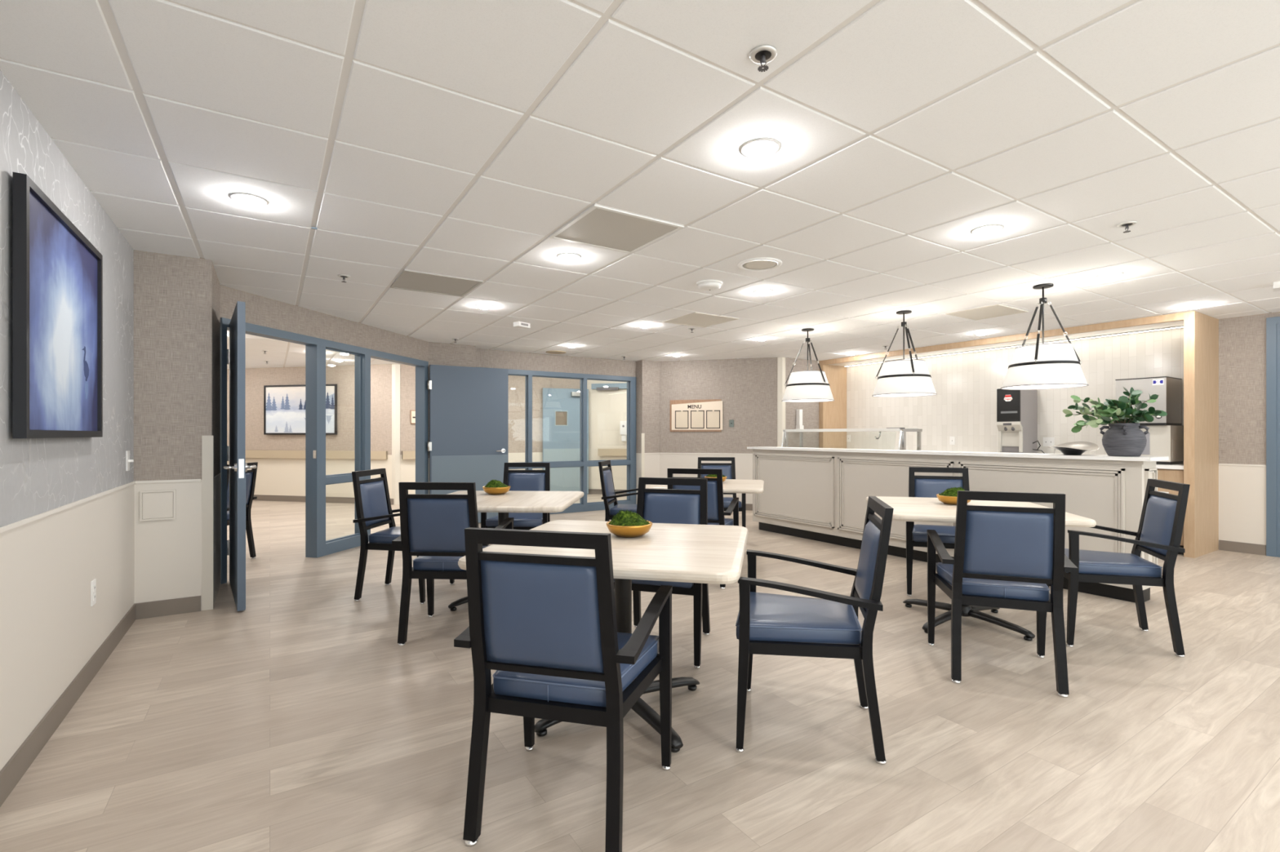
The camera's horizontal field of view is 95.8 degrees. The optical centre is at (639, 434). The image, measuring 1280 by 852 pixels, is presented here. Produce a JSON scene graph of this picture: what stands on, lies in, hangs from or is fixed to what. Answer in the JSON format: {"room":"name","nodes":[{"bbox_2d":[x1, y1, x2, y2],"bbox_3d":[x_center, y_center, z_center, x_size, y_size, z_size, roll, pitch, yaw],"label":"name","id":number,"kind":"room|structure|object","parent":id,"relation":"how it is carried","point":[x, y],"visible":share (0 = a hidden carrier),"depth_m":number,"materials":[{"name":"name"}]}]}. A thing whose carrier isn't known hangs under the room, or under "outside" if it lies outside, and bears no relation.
{"room":"eatery","nodes":[
{"label":"eatery","id":0,"kind":"room"},
{"bbox_2d":[0,69,133,771],"bbox_3d":[-1.296,-0.021,0.535,0.104,2.483,7.700,0,0,-33],"label":"wall","id":1,"kind":"structure","parent":0,"point":[50,628],"depth_m":2.43,"materials":[{"name":"paint"}]},
{"bbox_2d":[12,171,102,438],"bbox_3d":[-2.429,-0.443,2.447,0.034,0.915,1.080,0,0,-33],"label":"picture","id":2,"kind":"object","parent":1,"relation":"attached to","point":[57,273],"visible":1,"depth_m":2.28,"materials":[{"name":"black"}]},
{"bbox_2d":[29,191,97,431],"bbox_3d":[-2.434,-0.443,2.443,0.020,0.855,1.020,0,0,-33],"label":"print","id":3,"kind":"object","parent":2,"relation":"attached to","point":[63,264],"depth_m":2.37,"materials":[{"name":"blue paper"}]},
{"bbox_2d":[0,603,135,807],"bbox_3d":[-1.279,1.167,0.612,0.010,0.105,7.590,0,0,-33],"label":"baseboard","id":4,"kind":"structure","parent":1,"relation":"attached to","point":[22,759],"depth_m":2.38,"materials":[{"name":"brown plastic"}]},
{"bbox_2d":[0,480,135,533],"bbox_3d":[-1.280,0.317,0.612,0.008,0.016,7.590,0,0,-33],"label":"trim","id":5,"kind":"structure","parent":1,"relation":"attached to","point":[10,526],"depth_m":2.40,"materials":[{"name":"white"}]},
{"bbox_2d":[90,578,96,606],"bbox_3d":[-2.747,0.797,2.908,0.008,0.122,0.074,0,0,-33],"label":"power outlet","id":6,"kind":"object","parent":1,"relation":"attached to","point":[93,584],"visible":1,"depth_m":2.90,"materials":[{"name":"white plastic"}]},
{"bbox_2d":[133,249,211,610],"bbox_3d":[-3.281,-0.021,4.012,0.510,2.483,0.304,0,0,-33],"label":"wall","id":7,"kind":"structure","parent":0,"point":[172,294],"depth_m":3.90,"materials":[{"name":"paint"}]},
{"bbox_2d":[139,489,176,521],"bbox_3d":[-3.220,0.475,3.862,0.186,0.200,0.012,0,0,-33],"label":"access panel","id":8,"kind":"object","parent":7,"relation":"attached to","point":[157,504],"visible":1,"depth_m":3.86,"materials":[{"name":"white metal"}]},
{"bbox_2d":[135,595,200,619],"bbox_3d":[-3.178,1.167,3.893,0.355,0.105,0.010,0,0,-33],"label":"baseboard","id":9,"kind":"structure","parent":7,"relation":"attached to","point":[191,604],"depth_m":3.89,"materials":[{"name":"brown plastic"}]},
{"bbox_2d":[135,479,200,483],"bbox_3d":[-3.179,0.317,3.894,0.355,0.016,0.008,0,0,-33],"label":"trim","id":10,"kind":"structure","parent":7,"relation":"attached to","point":[183,480],"depth_m":3.89,"materials":[{"name":"white"}]},
{"bbox_2d":[211,260,220,604],"bbox_3d":[-3.281,-0.021,4.313,0.204,2.483,0.797,0,0,-33],"label":"wall pillar","id":11,"kind":"structure","parent":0,"point":[215,286],"depth_m":4.34,"materials":[{"name":"paint"}]},
{"bbox_2d":[201,435,213,610],"bbox_3d":[-3.015,0.615,4.035,0.063,1.210,0.063,0,0,-33],"label":"guard","id":12,"kind":"object","parent":11,"relation":"attached to","point":[207,442],"visible":1,"depth_m":4.01,"materials":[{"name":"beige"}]},
{"bbox_2d":[226,364,391,498],"bbox_3d":[-7.708,-0.021,10.830,7.179,2.483,0.104,0,0,13],"label":"wall","id":13,"kind":"structure","parent":0,"point":[274,476],"depth_m":10.39,"materials":[{"name":"paint"}]},
{"bbox_2d":[263,383,337,435],"bbox_3d":[-6.100,-0.438,10.371,1.517,0.895,0.030,0,0,12],"label":"picture","id":14,"kind":"object","parent":13,"relation":"attached to","point":[284,406],"visible":0.85,"depth_m":10.41,"materials":[{"name":"black"}]},
{"bbox_2d":[245,450,387,459],"bbox_3d":[-7.594,0.365,10.713,6.594,0.144,0.072,0,0,12],"label":"handrail","id":15,"kind":"object","parent":13,"relation":"attached to","point":[249,454],"visible":0.43,"depth_m":10.35,"materials":[{"name":"beige wood"}]},
{"bbox_2d":[253,494,393,505],"bbox_3d":[-7.581,1.167,10.743,6.892,0.105,0.010,0,0,13],"label":"baseboard","id":16,"kind":"structure","parent":13,"relation":"attached to","point":[260,497],"depth_m":10.42,"materials":[{"name":"brown plastic"}]},
{"bbox_2d":[391,364,399,505],"bbox_3d":[-4.219,0.004,9.989,0.134,2.432,0.046,0,0,-11],"label":"guard","id":17,"kind":"object","parent":13,"relation":"attached to","point":[395,367],"visible":0.9,"depth_m":9.98,"materials":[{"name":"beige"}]},
{"bbox_2d":[220,284,428,361],"bbox_3d":[-3.164,-1.107,6.167,0.140,0.313,2.970,0,0,12],"label":"wall","id":18,"kind":"structure","parent":0,"point":[262,311],"depth_m":5.71,"materials":[{"name":"paint"}]},
{"bbox_2d":[220,317,428,584],"bbox_3d":[-3.151,0.135,6.151,0.134,2.170,2.935,0,0,12],"label":"door frame","id":19,"kind":"structure","parent":18,"relation":"in","point":[317,546],"depth_m":5.75,"materials":[{"name":"blue paint"}]},
{"bbox_2d":[223,301,257,611],"bbox_3d":[-3.054,0.150,4.375,0.191,2.111,1.093,0,0,-38],"label":"door","id":20,"kind":"structure","parent":19,"relation":"attached to","point":[236,354],"depth_m":3.96,"materials":[{"name":"blue"}]},
{"bbox_2d":[426,364,508,523],"bbox_3d":[-2.307,0.150,7.801,1.078,2.111,0.191,0,0,-32],"label":"door","id":21,"kind":"structure","parent":19,"relation":"attached to","point":[468,442],"depth_m":7.77,"materials":[{"name":"blue"}]},
{"bbox_2d":[428,342,475,494],"bbox_3d":[-2.591,-0.021,7.867,0.640,2.483,0.254,0,0,-33],"label":"wall","id":22,"kind":"structure","parent":0,"point":[439,353],"depth_m":7.75,"materials":[{"name":"paint"}]},
{"bbox_2d":[400,364,551,494],"bbox_3d":[-3.020,-0.021,10.817,2.921,2.483,0.104,0,0,-33],"label":"wall","id":23,"kind":"structure","parent":0,"point":[407,373],"depth_m":11.13,"materials":[{"name":"paint"}]},
{"bbox_2d":[401,451,415,459],"bbox_3d":[-3.666,0.365,10.297,1.070,0.144,0.072,0,0,-33],"label":"handrail","id":24,"kind":"object","parent":23,"relation":"attached to","point":[405,455],"visible":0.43,"depth_m":10.03,"materials":[{"name":"beige wood"}]},
{"bbox_2d":[551,377,579,388],"bbox_3d":[-1.456,-0.021,11.709,0.776,2.483,0.104,0,0,-18],"label":"wall","id":25,"kind":"structure","parent":23,"relation":"in","point":[556,383],"depth_m":11.64,"materials":[{"name":"paint"}]},
{"bbox_2d":[542,387,588,493],"bbox_3d":[-1.468,0.150,11.512,0.920,2.120,0.135,0,0,-19],"label":"door","id":26,"kind":"structure","parent":25,"relation":"attached to","point":[561,406],"depth_m":11.51,"materials":[{"name":"blue"}]},
{"bbox_2d":[475,348,635,377],"bbox_3d":[-1.266,-1.107,8.950,2.800,0.313,0.140,0,0,-33],"label":"wall","id":27,"kind":"structure","parent":0,"point":[488,358],"depth_m":8.83,"materials":[{"name":"paint"}]},
{"bbox_2d":[481,367,635,514],"bbox_3d":[-1.250,0.135,8.940,2.735,2.170,0.133,0,0,-33],"label":"window","id":28,"kind":"structure","parent":27,"relation":"in","point":[630,462],"depth_m":9.12,"materials":[{"name":"blue paint"}]},
{"bbox_2d":[586,379,626,489],"bbox_3d":[0.961,-0.021,11.378,4.214,2.483,0.104,0,0,12],"label":"wall","id":29,"kind":"structure","parent":0,"point":[606,408],"depth_m":11.69,"materials":[{"name":"beige paint"}]},
{"bbox_2d":[597,448,626,456],"bbox_3d":[0.389,0.365,11.412,2.517,0.144,0.072,0,0,12],"label":"handrail","id":30,"kind":"object","parent":29,"relation":"attached to","point":[609,452],"visible":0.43,"depth_m":11.58,"materials":[{"name":"beige wood"}]},
{"bbox_2d":[620,421,626,441],"bbox_3d":[-0.321,-0.060,11.543,0.130,0.400,0.114,0,0,12],"label":"soap dispenser","id":31,"kind":"object","parent":29,"relation":"attached to","point":[623,424],"visible":0.96,"depth_m":11.50,"materials":[{"name":"white plastic"}]},
{"bbox_2d":[591,382,626,391],"bbox_3d":[-0.142,-0.950,11.511,1.720,0.140,0.098,0,0,12],"label":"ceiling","id":32,"kind":"structure","parent":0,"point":[620,385],"depth_m":11.59,"materials":[{"name":"white"}]},
{"bbox_2d":[635,360,642,504],"bbox_3d":[-0.013,-0.021,9.641,0.104,2.483,0.327,0,0,-33],"label":"wall pillar","id":33,"kind":"structure","parent":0,"point":[639,363],"depth_m":9.56,"materials":[{"name":"paint"}]},
{"bbox_2d":[641,433,644,477],"bbox_3d":[0.036,0.603,9.494,0.058,1.235,0.058,0,0,-33],"label":"guard","id":34,"kind":"object","parent":33,"relation":"attached to","point":[642,434],"visible":0.65,"depth_m":9.47,"materials":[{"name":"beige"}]},
{"bbox_2d":[0,0,1279,368],"bbox_3d":[-1.221,-1.243,6.729,13.600,0.060,18.150,0,0,-33],"label":"ceiling","id":35,"kind":"structure","parent":0,"point":[451,138],"depth_m":2.46,"materials":[{"name":"tile"}]},
{"bbox_2d":[229,192,268,207],"bbox_3d":[-2.017,-1.198,2.983,0.168,0.031,0.168,0,0,-33],"label":"recessed light","id":36,"kind":"object","parent":35,"relation":"in","point":[243,198],"visible":1,"depth_m":2.95,"materials":[{"name":"white glass"}]},
{"bbox_2d":[390,270,483,297],"bbox_3d":[-1.649,-1.210,4.671,0.590,0.007,0.590,0,0,-33],"label":"ceiling vent","id":37,"kind":"object","parent":35,"relation":"in","point":[409,280],"visible":1,"depth_m":4.64,"materials":[{"name":"grey metal"}]},
{"bbox_2d":[556,253,581,262],"bbox_3d":[-0.484,-1.198,3.947,0.168,0.031,0.168,0,0,-33],"label":"recessed light","id":38,"kind":"object","parent":35,"relation":"in","point":[567,257],"visible":1,"depth_m":3.91,"materials":[{"name":"white glass"}]},
{"bbox_2d":[549,204,684,253],"bbox_3d":[-0.150,-1.210,3.460,0.590,0.007,0.590,0,0,-33],"label":"ceiling vent","id":39,"kind":"object","parent":35,"relation":"in","point":[598,226],"visible":1,"depth_m":3.43,"materials":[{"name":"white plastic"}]},
{"bbox_2d":[662,311,738,327],"bbox_3d":[0.638,-1.210,6.144,0.580,0.007,0.580,0,0,-33],"label":"ceiling vent","id":40,"kind":"object","parent":35,"relation":"in","point":[694,319],"visible":1,"depth_m":6.14,"materials":[{"name":"white"}]},
{"bbox_2d":[696,279,722,290],"bbox_3d":[0.557,-1.189,4.637,0.210,0.048,0.210,0,0,-33],"label":"smoke detector","id":41,"kind":"object","parent":35,"relation":"attached to","point":[710,284],"visible":1,"depth_m":4.58,"materials":[{"name":"white plastic"}]},
{"bbox_2d":[739,137,780,159],"bbox_3d":[0.509,-1.198,2.451,0.168,0.031,0.168,0,0,-33],"label":"recessed light","id":42,"kind":"object","parent":35,"relation":"in","point":[761,148],"visible":1,"depth_m":2.42,"materials":[{"name":"white glass"}]},
{"bbox_2d":[737,257,782,271],"bbox_3d":[0.853,-1.208,4.120,0.310,0.011,0.310,0,0,-33],"label":"ceiling speaker","id":43,"kind":"object","parent":35,"relation":"attached to","point":[761,264],"visible":1,"depth_m":4.09,"materials":[{"name":"white plastic"}]},
{"bbox_2d":[742,260,777,269],"bbox_3d":[0.853,-1.205,4.120,0.242,0.003,0.242,0,0,-33],"label":"grille","id":44,"kind":"object","parent":43,"relation":"attached to","point":[749,264],"depth_m":4.11,"materials":[{"name":"white metal"}]},
{"bbox_2d":[749,44,777,71],"bbox_3d":[0.393,-1.189,1.842,0.088,0.048,0.088,0,0,-33],"label":"sprinkler head","id":45,"kind":"object","parent":35,"relation":"attached to","point":[766,53],"visible":1,"depth_m":1.84},
{"bbox_2d":[755,50,771,60],"bbox_3d":[0.393,-1.205,1.842,0.052,0.002,0.052,0,0,-33],"label":"cup","id":46,"kind":"object","parent":45,"relation":"on","point":[759,55],"depth_m":1.84,"materials":[{"name":"black metal"}]},
{"bbox_2d":[781,328,834,402],"bbox_3d":[1.938,-0.797,6.679,0.590,0.830,0.590,0,0,-18],"label":"pendant light","id":47,"kind":"object","parent":35,"relation":"hanging from","point":[802,386],"visible":1,"depth_m":6.50,"materials":[{"name":"white fabric"}]},
{"bbox_2d":[871,310,937,397],"bbox_3d":[2.611,-0.797,5.721,0.590,0.830,0.590,0,0,17],"label":"pendant light","id":48,"kind":"object","parent":35,"relation":"hanging from","point":[904,378],"visible":1,"depth_m":5.55,"materials":[{"name":"white fabric"}]},
{"bbox_2d":[876,393,931,395],"bbox_3d":[2.611,-0.400,5.721,0.566,0.004,0.566,0,0,17],"label":"diffuser","id":49,"kind":"object","parent":48,"relation":"attached to","point":[877,394],"depth_m":5.82,"materials":[{"name":"white"}]},
{"bbox_2d":[945,304,1027,320],"bbox_3d":[3.449,-1.210,5.759,0.580,0.007,0.500,0,0,-33],"label":"ceiling vent","id":50,"kind":"object","parent":35,"relation":"in","point":[996,310],"visible":1,"depth_m":5.73,"materials":[{"name":"white"}]},
{"bbox_2d":[950,306,1022,319],"bbox_3d":[3.449,-1.210,5.759,0.536,0.003,0.456,0,0,-33],"label":"grille","id":51,"kind":"object","parent":50,"relation":"attached to","point":[987,312],"depth_m":5.73,"materials":[{"name":"white"}]},
{"bbox_2d":[970,224,1004,235],"bbox_3d":[2.054,-1.198,3.423,0.168,0.031,0.168,0,0,-33],"label":"recessed light","id":52,"kind":"object","parent":35,"relation":"in","point":[984,230],"visible":1,"depth_m":3.39,"materials":[{"name":"white"}]},
{"bbox_2d":[1000,283,1088,390],"bbox_3d":[3.288,-0.797,4.715,0.590,0.830,0.590,0,0,-33],"label":"pendant light","id":53,"kind":"object","parent":35,"relation":"hanging from","point":[1046,366],"visible":1,"depth_m":4.56,"materials":[{"name":"white fabric"}]},
{"bbox_2d":[1008,384,1082,388],"bbox_3d":[3.288,-0.400,4.715,0.566,0.004,0.566,0,0,-33],"label":"diffuser","id":54,"kind":"object","parent":53,"relation":"attached to","point":[1010,386],"depth_m":4.79,"materials":[{"name":"white"}]},
{"bbox_2d":[1116,221,1137,232],"bbox_3d":[2.804,-1.189,3.330,0.088,0.048,0.088,0,0,3],"label":"sprinkler head","id":55,"kind":"object","parent":35,"relation":"attached to","point":[1127,224],"visible":1,"depth_m":3.32},
{"bbox_2d":[0,493,1279,851],"bbox_3d":[-1.221,1.250,6.729,13.600,0.060,18.150,0,0,-33],"label":"floor","id":56,"kind":"structure","parent":0,"point":[298,719],"depth_m":2.33,"materials":[{"name":"brown wood"}]},
{"bbox_2d":[226,462,257,559],"bbox_3d":[-4.029,0.748,5.442,0.579,0.944,0.582,0,0,-3],"label":"dining chair","id":57,"kind":"object","parent":56,"relation":"on","point":[251,475],"visible":0.24,"depth_m":5.64,"materials":[{"name":"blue wood"}]},
{"bbox_2d":[351,468,454,604],"bbox_3d":[-1.812,0.748,4.440,0.579,0.944,0.582,0,0,4],"label":"dining chair","id":58,"kind":"object","parent":56,"relation":"on","point":[371,496],"visible":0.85,"depth_m":4.29,"materials":[{"name":"blue leather"}]},
{"bbox_2d":[391,482,514,646],"bbox_3d":[-1.143,0.748,3.576,0.582,0.944,0.579,0,0,3],"label":"dining chair","id":59,"kind":"object","parent":56,"relation":"on","point":[433,526],"visible":0.62,"depth_m":3.33,"materials":[{"name":"blue leather"}]},
{"bbox_2d":[446,490,584,611],"bbox_3d":[-1.006,0.844,4.260,1.060,0.752,1.060,0,0,3],"label":"dining table","id":60,"kind":"object","parent":56,"relation":"on","point":[513,501],"visible":0.39,"depth_m":4.05,"materials":[{"name":"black wood"}]},
{"bbox_2d":[482,479,511,494],"bbox_3d":[-1.118,0.405,4.509,0.214,0.125,0.214,0,0,17],"label":"moss bowl","id":61,"kind":"object","parent":60,"relation":"on","point":[494,486],"visible":1,"depth_m":4.44,"materials":[{"name":"gold metal"}]},
{"bbox_2d":[480,462,550,529],"bbox_3d":[-1.093,0.748,5.308,0.582,0.944,0.579,0,0,1],"label":"dining chair","id":62,"kind":"object","parent":56,"relation":"on","point":[518,480],"visible":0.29,"depth_m":5.53,"materials":[{"name":"blue leather"}]},
{"bbox_2d":[453,527,672,851],"bbox_3d":[-0.231,0.748,1.912,0.582,0.944,0.579,0,0,14],"label":"dining chair","id":63,"kind":"object","parent":56,"relation":"on","point":[546,624],"visible":1,"depth_m":1.69,"materials":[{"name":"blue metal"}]},
{"bbox_2d":[457,520,748,752],"bbox_3d":[-0.074,0.844,2.555,1.060,0.752,1.060,0,0,12],"label":"dining table","id":64,"kind":"object","parent":56,"relation":"on","point":[713,554],"visible":0.62,"depth_m":2.34,"materials":[{"name":"laminate"}]},
{"bbox_2d":[606,509,652,537],"bbox_3d":[-0.049,0.405,2.664,0.214,0.125,0.214,0,0,-33],"label":"moss bowl","id":65,"kind":"object","parent":64,"relation":"on","point":[628,524],"visible":1,"depth_m":2.60,"materials":[{"name":"gold metal"}]},
{"bbox_2d":[598,460,638,521],"bbox_3d":[-0.094,0.748,5.906,0.579,0.944,0.582,0,0,9],"label":"dining chair","id":66,"kind":"object","parent":56,"relation":"on","point":[609,496],"visible":0.56,"depth_m":5.78,"materials":[{"name":"blue leather"}]},
{"bbox_2d":[613,477,710,668],"bbox_3d":[0.123,0.748,3.359,0.582,0.944,0.579,0,0,17],"label":"dining chair","id":67,"kind":"object","parent":56,"relation":"on","point":[670,506],"visible":0.39,"depth_m":3.55,"materials":[{"name":"blue leather"}]},
{"bbox_2d":[666,468,738,589],"bbox_3d":[0.508,0.748,4.863,0.582,0.944,0.579,0,0,16],"label":"dining chair","id":68,"kind":"object","parent":56,"relation":"on","point":[716,513],"visible":0.3,"depth_m":4.59,"materials":[{"name":"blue wood"}]},
{"bbox_2d":[645,479,764,493],"bbox_3d":[0.644,0.844,5.536,1.060,0.752,1.060,0,0,12],"label":"dining table","id":69,"kind":"object","parent":56,"relation":"on","point":[730,486],"visible":0.12,"depth_m":5.14,"materials":[{"name":"beige wood"}]},
{"bbox_2d":[697,457,746,527],"bbox_3d":[0.889,0.748,6.619,0.582,0.944,0.579,0,0,4],"label":"dining chair","id":70,"kind":"object","parent":56,"relation":"on","point":[727,468],"visible":0.2,"depth_m":6.85,"materials":[{"name":"blue wood"}]},
{"bbox_2d":[735,496,893,764],"bbox_3d":[0.712,0.748,2.425,0.579,0.944,0.582,0,0,14],"label":"dining chair","id":71,"kind":"object","parent":56,"relation":"on","point":[829,626],"visible":1,"depth_m":2.22,"materials":[{"name":"blue leather"}]},
{"bbox_2d":[906,466,969,596],"bbox_3d":[2.376,0.748,4.527,0.582,0.944,0.579,0,0,19],"label":"dining chair","id":72,"kind":"object","parent":56,"relation":"on","point":[925,486],"visible":0.43,"depth_m":4.71,"materials":[{"name":"blue leather"}]},
{"bbox_2d":[751,448,1157,603],"bbox_3d":[2.600,0.705,5.781,0.306,1.030,3.927,0,0,-33],"label":"counter","id":73,"kind":"object","parent":56,"relation":"on","point":[820,496],"depth_m":5.58,"materials":[{"name":"beige paint"}]},
{"bbox_2d":[746,446,1168,461],"bbox_3d":[2.603,0.176,5.787,0.375,0.026,4.010,0,0,-33],"label":"countertop","id":74,"kind":"structure","parent":73,"relation":"on","point":[1100,457],"depth_m":4.98,"materials":[{"name":"white stone"}]},
{"bbox_2d":[1047,441,1098,455],"bbox_3d":[3.385,0.110,4.524,0.380,0.104,0.320,0,0,-33],"label":"bowl","id":75,"kind":"object","parent":74,"relation":"on","point":[1075,448],"visible":0.98,"depth_m":4.51,"materials":[{"name":"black ceramic"}]},
{"bbox_2d":[1099,422,1149,457],"bbox_3d":[3.566,0.041,4.260,0.253,0.243,0.253,0,0,-10],"label":"vase","id":76,"kind":"object","parent":74,"relation":"on","point":[1121,439],"visible":0.98,"depth_m":4.18,"materials":[{"name":"grey ceramic"}]},
{"bbox_2d":[1062,386,1167,432],"bbox_3d":[3.477,-0.183,4.261,0.687,0.354,0.321,0,0,2],"label":"eucalyptus arrangement","id":77,"kind":"object","parent":76,"relation":"in","point":[1121,410],"visible":0.91,"depth_m":4.24,"materials":[{"name":"green plant"}]},
{"bbox_2d":[866,496,1096,640],"bbox_3d":[2.097,0.844,3.753,1.060,0.752,1.060,0,0,13],"label":"dining table","id":78,"kind":"object","parent":56,"relation":"on","point":[921,509],"visible":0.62,"depth_m":3.63,"materials":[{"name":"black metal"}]},
{"bbox_2d":[936,486,970,505],"bbox_3d":[2.099,0.405,3.861,0.214,0.125,0.214,0,0,17],"label":"moss bowl","id":79,"kind":"object","parent":78,"relation":"on","point":[948,496],"visible":0.67,"depth_m":3.82,"materials":[{"name":"gold metal"}]},
{"bbox_2d":[926,490,1078,697],"bbox_3d":[1.846,0.748,2.999,0.582,0.944,0.579,0,0,20],"label":"dining chair","id":80,"kind":"object","parent":56,"relation":"on","point":[1007,557],"visible":1,"depth_m":2.79,"materials":[{"name":"blue leather"}]},
{"bbox_2d":[1047,479,1190,657],"bbox_3d":[2.822,0.748,3.474,0.579,0.944,0.582,0,0,22],"label":"dining chair","id":81,"kind":"object","parent":56,"relation":"on","point":[1159,534],"visible":0.82,"depth_m":3.30,"materials":[{"name":"blue leather"}]},
{"bbox_2d":[1157,468,1183,555],"bbox_3d":[4.457,0.787,7.782,0.540,0.865,4.420,0,0,-33],"label":"base cabinet","id":82,"kind":"object","parent":56,"relation":"on","point":[1170,475],"visible":0.03,"depth_m":5.86,"materials":[{"name":"brown wood"}]},
{"bbox_2d":[1155,463,1183,469],"bbox_3d":[4.465,0.335,7.787,0.579,0.039,4.444,0,0,-33],"label":"countertop","id":83,"kind":"structure","parent":82,"relation":"on","point":[1180,466],"depth_m":5.87,"materials":[{"name":"white stone"}]},
{"bbox_2d":[996,388,1055,453],"bbox_3d":[4.848,-0.131,7.260,0.495,0.890,0.470,0,0,-33],"label":"dispenser","id":84,"kind":"object","parent":83,"relation":"on","point":[1016,410],"visible":0.98,"depth_m":7.23,"materials":[{"name":"grey"}]},
{"bbox_2d":[996,421,1022,452],"bbox_3d":[4.626,0.035,7.236,0.075,0.380,0.270,0,0,-33],"label":"hood","id":85,"kind":"object","parent":84,"relation":"attached to","point":[1010,433],"depth_m":7.24,"materials":[{"name":"plastic"}]},
{"bbox_2d":[1115,376,1183,464],"bbox_3d":[5.485,-0.140,6.229,0.469,0.908,0.463,0,0,-33],"label":"machine","id":86,"kind":"object","parent":83,"relation":"on","point":[1165,437],"visible":0.66,"depth_m":6.04,"materials":[{"name":"silver metal"}]},
{"bbox_2d":[1137,425,1183,462],"bbox_3d":[5.493,0.098,6.234,0.426,0.374,0.463,0,0,-33],"label":"dispenser","id":87,"kind":"object","parent":86,"relation":"on","point":[1162,440],"depth_m":6.02,"materials":[{"name":"white plastic"}]},
{"bbox_3d":[2.488,0.770,6.907,0.700,0.900,2.150,0,0,-33],"label":"cabinet","id":88,"kind":"object","parent":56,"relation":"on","visible":0},
{"bbox_2d":[781,427,922,450],"bbox_3d":[2.474,0.125,6.999,0.425,0.390,1.725,0,0,-33],"label":"sneeze guard","id":89,"kind":"object","parent":88,"relation":"on","point":[902,442],"visible":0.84,"depth_m":6.51,"materials":[{"name":"clear glass"}]},
{"bbox_2d":[785,428,918,431],"bbox_3d":[2.502,-0.047,7.016,0.360,0.034,1.640,0,0,-33],"label":"shelf","id":90,"kind":"object","parent":89,"relation":"attached to","point":[828,429],"depth_m":6.75,"materials":[{"name":"white glass"}]},
{"bbox_2d":[642,360,659,485],"bbox_3d":[0.165,-0.021,9.614,0.355,2.483,0.104,0,0,-33],"label":"wall","id":91,"kind":"structure","parent":0,"point":[651,369],"depth_m":9.57,"materials":[{"name":"paint"}]},
{"bbox_2d":[659,357,777,504],"bbox_3d":[1.297,-0.021,9.429,1.977,2.483,0.104,0,0,16],"label":"wall","id":92,"kind":"structure","parent":0,"point":[747,388],"depth_m":9.35,"materials":[{"name":"paint"}]},
{"bbox_2d":[670,399,722,431],"bbox_3d":[0.917,-0.303,9.472,0.875,0.522,0.030,0,0,16],"label":"menu board","id":93,"kind":"object","parent":92,"relation":"attached to","point":[686,415],"visible":1,"depth_m":9.46,"materials":[{"name":"brown wood"}]},
{"bbox_2d":[777,357,785,447],"bbox_3d":[2.236,0.004,9.110,0.132,2.432,0.048,0,0,-9],"label":"guard","id":94,"kind":"object","parent":92,"relation":"attached to","point":[780,361],"visible":0.5,"depth_m":9.10,"materials":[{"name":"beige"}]},
{"bbox_2d":[785,357,818,448],"bbox_3d":[2.575,-0.021,9.377,0.870,2.483,0.104,0,0,-33],"label":"wall","id":95,"kind":"structure","parent":0,"point":[810,410],"depth_m":9.36,"materials":[{"name":"paint"}]},
{"bbox_2d":[795,409,804,429],"bbox_3d":[2.556,-0.230,9.250,0.090,0.330,0.084,0,0,-33],"label":"wall dispenser","id":96,"kind":"object","parent":95,"relation":"attached to","point":[799,425],"visible":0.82,"depth_m":9.23,"materials":[{"name":"white plastic"}]},
{"bbox_2d":[846,327,1183,463],"bbox_3d":[4.718,0.004,8.024,0.100,2.433,4.574,0,0,-33],"label":"wall niche","id":97,"kind":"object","parent":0,"point":[964,406],"visible":0.14,"depth_m":7.93,"materials":[{"name":"tile"}]},
{"bbox_2d":[818,311,1218,558],"bbox_3d":[4.537,0.004,7.833,0.790,2.432,4.610,0,0,-33],"label":"surround","id":98,"kind":"object","parent":97,"relation":"attached to","point":[1201,331],"visible":0.89,"depth_m":5.96,"materials":[{"name":"brown wood"}]},
{"bbox_2d":[844,325,1183,366],"bbox_3d":[4.643,-1.142,7.900,0.060,0.012,4.400,0,0,-33],"label":"strip light","id":99,"kind":"object","parent":98,"relation":"attached to","point":[1180,326],"visible":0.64,"depth_m":7.17,"materials":[{"name":"silver metal"}]},
{"bbox_2d":[1218,311,1279,545],"bbox_3d":[7.339,-0.021,4.260,0.104,2.483,4.460,0,0,-33],"label":"wall","id":100,"kind":"structure","parent":0,"point":[1242,340],"depth_m":5.94,"materials":[{"name":"paint"}]},
{"bbox_2d":[1218,540,1266,555],"bbox_3d":[6.192,1.167,5.948,0.010,0.105,0.340,0,0,-33],"label":"baseboard","id":101,"kind":"structure","parent":100,"relation":"attached to","point":[1238,547],"depth_m":5.94,"materials":[{"name":"brown plastic"}]},
{"bbox_2d":[1266,316,1279,557],"bbox_3d":[6.573,0.028,5.349,0.020,2.385,1.070,0,0,-33],"label":"door","id":102,"kind":"structure","parent":100,"relation":"in","point":[1273,324],"depth_m":5.75,"materials":[{"name":"blue paint"}]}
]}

